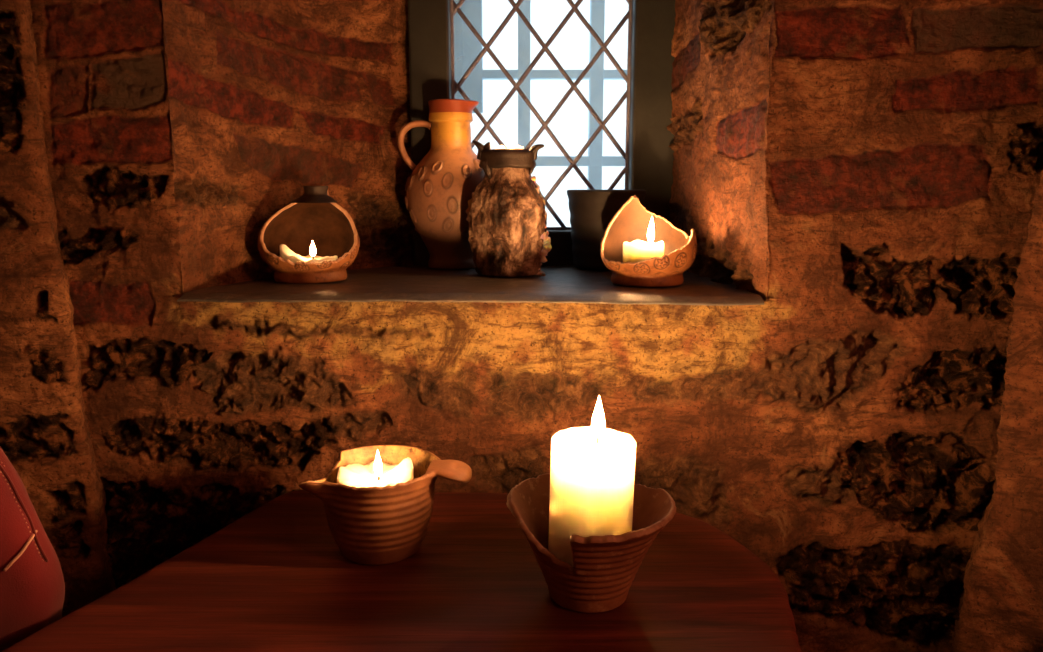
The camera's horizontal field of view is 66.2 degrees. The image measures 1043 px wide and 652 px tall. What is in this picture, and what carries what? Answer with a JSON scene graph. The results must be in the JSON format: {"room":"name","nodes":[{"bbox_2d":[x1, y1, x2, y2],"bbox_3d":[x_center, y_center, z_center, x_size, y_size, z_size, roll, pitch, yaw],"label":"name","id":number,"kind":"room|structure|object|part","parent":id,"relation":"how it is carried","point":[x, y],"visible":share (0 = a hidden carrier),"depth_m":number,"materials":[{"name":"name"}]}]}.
{"room":"medieval tavern","nodes":[
{"label":"medieval tavern","id":0,"kind":"room"},
{"bbox_2d":[0,0,115,651],"bbox_3d":[-1.208,0.023,-0.044,0.735,2.130,2.308,4,11,22],"label":"wall","id":1,"kind":"structure","parent":0,"point":[45,434],"depth_m":0.82,"materials":[{"name":"brown stone"}]},
{"bbox_2d":[30,0,1042,651],"bbox_3d":[0.010,-0.159,1.004,1.220,2.130,0.379,0,10,0],"label":"wall","id":2,"kind":"structure","parent":0,"point":[869,171],"depth_m":0.88,"materials":[{"name":"brown stone"}]},
{"bbox_2d":[177,265,764,305],"bbox_3d":[-0.058,-0.057,1.010,0.622,0.010,0.367,0,10,0],"label":"window sill","id":3,"kind":"structure","parent":2,"relation":"attached to","point":[410,283],"depth_m":0.89,"materials":[{"name":"stone"}]},
{"bbox_2d":[257,186,359,283],"bbox_3d":[-0.259,-0.113,0.975,0.120,0.114,0.113,-3,10,-15],"label":"candle holder","id":4,"kind":"object","parent":3,"relation":"on","point":[315,215],"visible":0.97,"depth_m":0.99,"materials":[{"name":"ceramic"}]},
{"bbox_2d":[280,240,337,262],"bbox_3d":[-0.258,-0.083,0.973,0.068,0.044,0.068,0,10,0],"label":"candle","id":5,"kind":"object","parent":4,"relation":"in","point":[286,253],"visible":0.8,"depth_m":0.96,"materials":[{"name":"beige wax"}]},
{"bbox_2d":[398,99,484,268],"bbox_3d":[-0.096,-0.196,1.117,0.128,0.228,0.130,-9,13,-42],"label":"jug","id":6,"kind":"object","parent":3,"relation":"on","point":[439,189],"visible":0.91,"depth_m":1.08,"materials":[{"name":"ceramic"}]},
{"bbox_3d":[-0.147,-0.247,1.103,0.048,0.070,0.017,-1,10,-5],"label":"handle","id":7,"kind":"part","parent":6,"relation":"part of","materials":[{"name":"ceramic"}]},
{"bbox_2d":[466,140,551,276],"bbox_3d":[-0.017,-0.149,1.031,0.102,0.177,0.098,8,13,40],"label":"vase","id":8,"kind":"object","parent":3,"relation":"on","point":[508,233],"visible":1,"depth_m":1.00,"materials":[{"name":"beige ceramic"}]},
{"bbox_2d":[495,126,523,148],"bbox_3d":[-0.016,-0.234,1.016,0.037,0.040,0.037,0,10,0],"label":"candle","id":9,"kind":"object","parent":8,"relation":"in","point":[508,139],"visible":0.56,"depth_m":1.01,"materials":[{"name":"beige wax"}]},
{"bbox_2d":[567,190,645,270],"bbox_3d":[0.117,-0.135,1.113,0.109,0.108,0.109,2,10,12],"label":"pot","id":10,"kind":"object","parent":3,"relation":"on","point":[591,211],"visible":0.59,"depth_m":1.07,"materials":[{"name":"black ceramic"}]},
{"bbox_2d":[600,195,696,286],"bbox_3d":[0.149,-0.101,0.939,0.113,0.102,0.111,2,10,9],"label":"candle holder","id":11,"kind":"object","parent":3,"relation":"on","point":[631,222],"visible":0.95,"depth_m":0.96,"materials":[{"name":"ceramic"}]},
{"bbox_2d":[622,218,663,262],"bbox_3d":[0.143,-0.091,0.938,0.048,0.074,0.048,0,10,0],"label":"candle","id":12,"kind":"object","parent":11,"relation":"in","point":[638,250],"visible":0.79,"depth_m":0.92,"materials":[{"name":"beige wax"}]},
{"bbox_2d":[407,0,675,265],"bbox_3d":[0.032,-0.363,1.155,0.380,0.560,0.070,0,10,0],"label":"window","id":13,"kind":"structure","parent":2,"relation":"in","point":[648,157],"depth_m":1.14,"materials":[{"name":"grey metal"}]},
{"bbox_2d":[952,170,1042,651],"bbox_3d":[1.154,0.027,-0.069,0.615,2.130,2.307,-4,11,-22],"label":"wall","id":14,"kind":"structure","parent":0,"point":[1001,604],"depth_m":0.82,"materials":[{"name":"brown stone"}]},
{"bbox_3d":[0.000,1.109,0.015,2.800,0.050,2.350,0,10,0],"label":"floor","id":15,"kind":"structure","parent":0,"visible":0},
{"bbox_2d":[2,490,801,651],"bbox_3d":[-0.124,0.601,0.601,0.702,0.750,0.665,0,10,0],"label":"table","id":16,"kind":"object","parent":15,"relation":"on","point":[276,578],"visible":0.87,"depth_m":0.63,"materials":[{"name":"brown wood"}]},
{"bbox_2d":[298,445,471,564],"bbox_3d":[-0.111,0.161,0.705,0.131,0.082,0.110,3,10,16],"label":"bowl","id":17,"kind":"object","parent":16,"relation":"on","point":[375,525],"visible":0.96,"depth_m":0.68,"materials":[{"name":"ceramic"}]},
{"bbox_2d":[337,450,413,487],"bbox_3d":[-0.129,0.146,0.708,0.067,0.080,0.067,0,10,0],"label":"candle","id":18,"kind":"object","parent":17,"relation":"in","point":[375,473],"visible":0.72,"depth_m":0.71,"materials":[{"name":"beige wax"}]},
{"bbox_3d":[-0.062,0.127,0.699,0.037,0.014,0.044,1,10,5],"label":"handle","id":19,"kind":"part","parent":17,"relation":"part of","materials":[{"name":"ceramic"}]},
{"bbox_2d":[506,473,675,612],"bbox_3d":[0.058,0.174,0.635,0.118,0.080,0.133,-8,13,-38],"label":"bowl","id":20,"kind":"object","parent":16,"relation":"on","point":[604,569],"visible":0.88,"depth_m":0.60,"materials":[{"name":"ceramic"}]},
{"bbox_2d":[548,396,635,566],"bbox_3d":[0.055,0.120,0.622,0.065,0.137,0.065,1,10,0],"label":"candle","id":21,"kind":"object","parent":20,"relation":"in","point":[592,470],"visible":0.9,"depth_m":0.60,"materials":[{"name":"white wax"}]},
{"bbox_3d":[-0.700,0.500,0.511,0.450,0.980,0.396,0,10,0],"label":"wooden chair","id":22,"kind":"object","parent":15,"relation":"on","visible":0},
{"bbox_2d":[0,447,64,648],"bbox_3d":[-0.700,0.061,0.617,0.652,0.380,0.125,0,10,0],"label":"bag","id":23,"kind":"object","parent":22,"relation":"hanging from","point":[32,585],"visible":0.98,"depth_m":0.63,"materials":[{"name":"red leather"}]},
{"bbox_3d":[0.000,-0.226,1.303,2.800,2.200,0.195,0,10,0],"label":"wall","id":24,"kind":"structure","parent":0,"visible":0},
{"bbox_2d":[454,0,626,189],"bbox_3d":[0.030,-0.392,1.348,0.410,0.550,0.030,0,10,0],"label":"window","id":25,"kind":"structure","parent":24,"relation":"in","point":[467,47],"depth_m":1.33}
]}

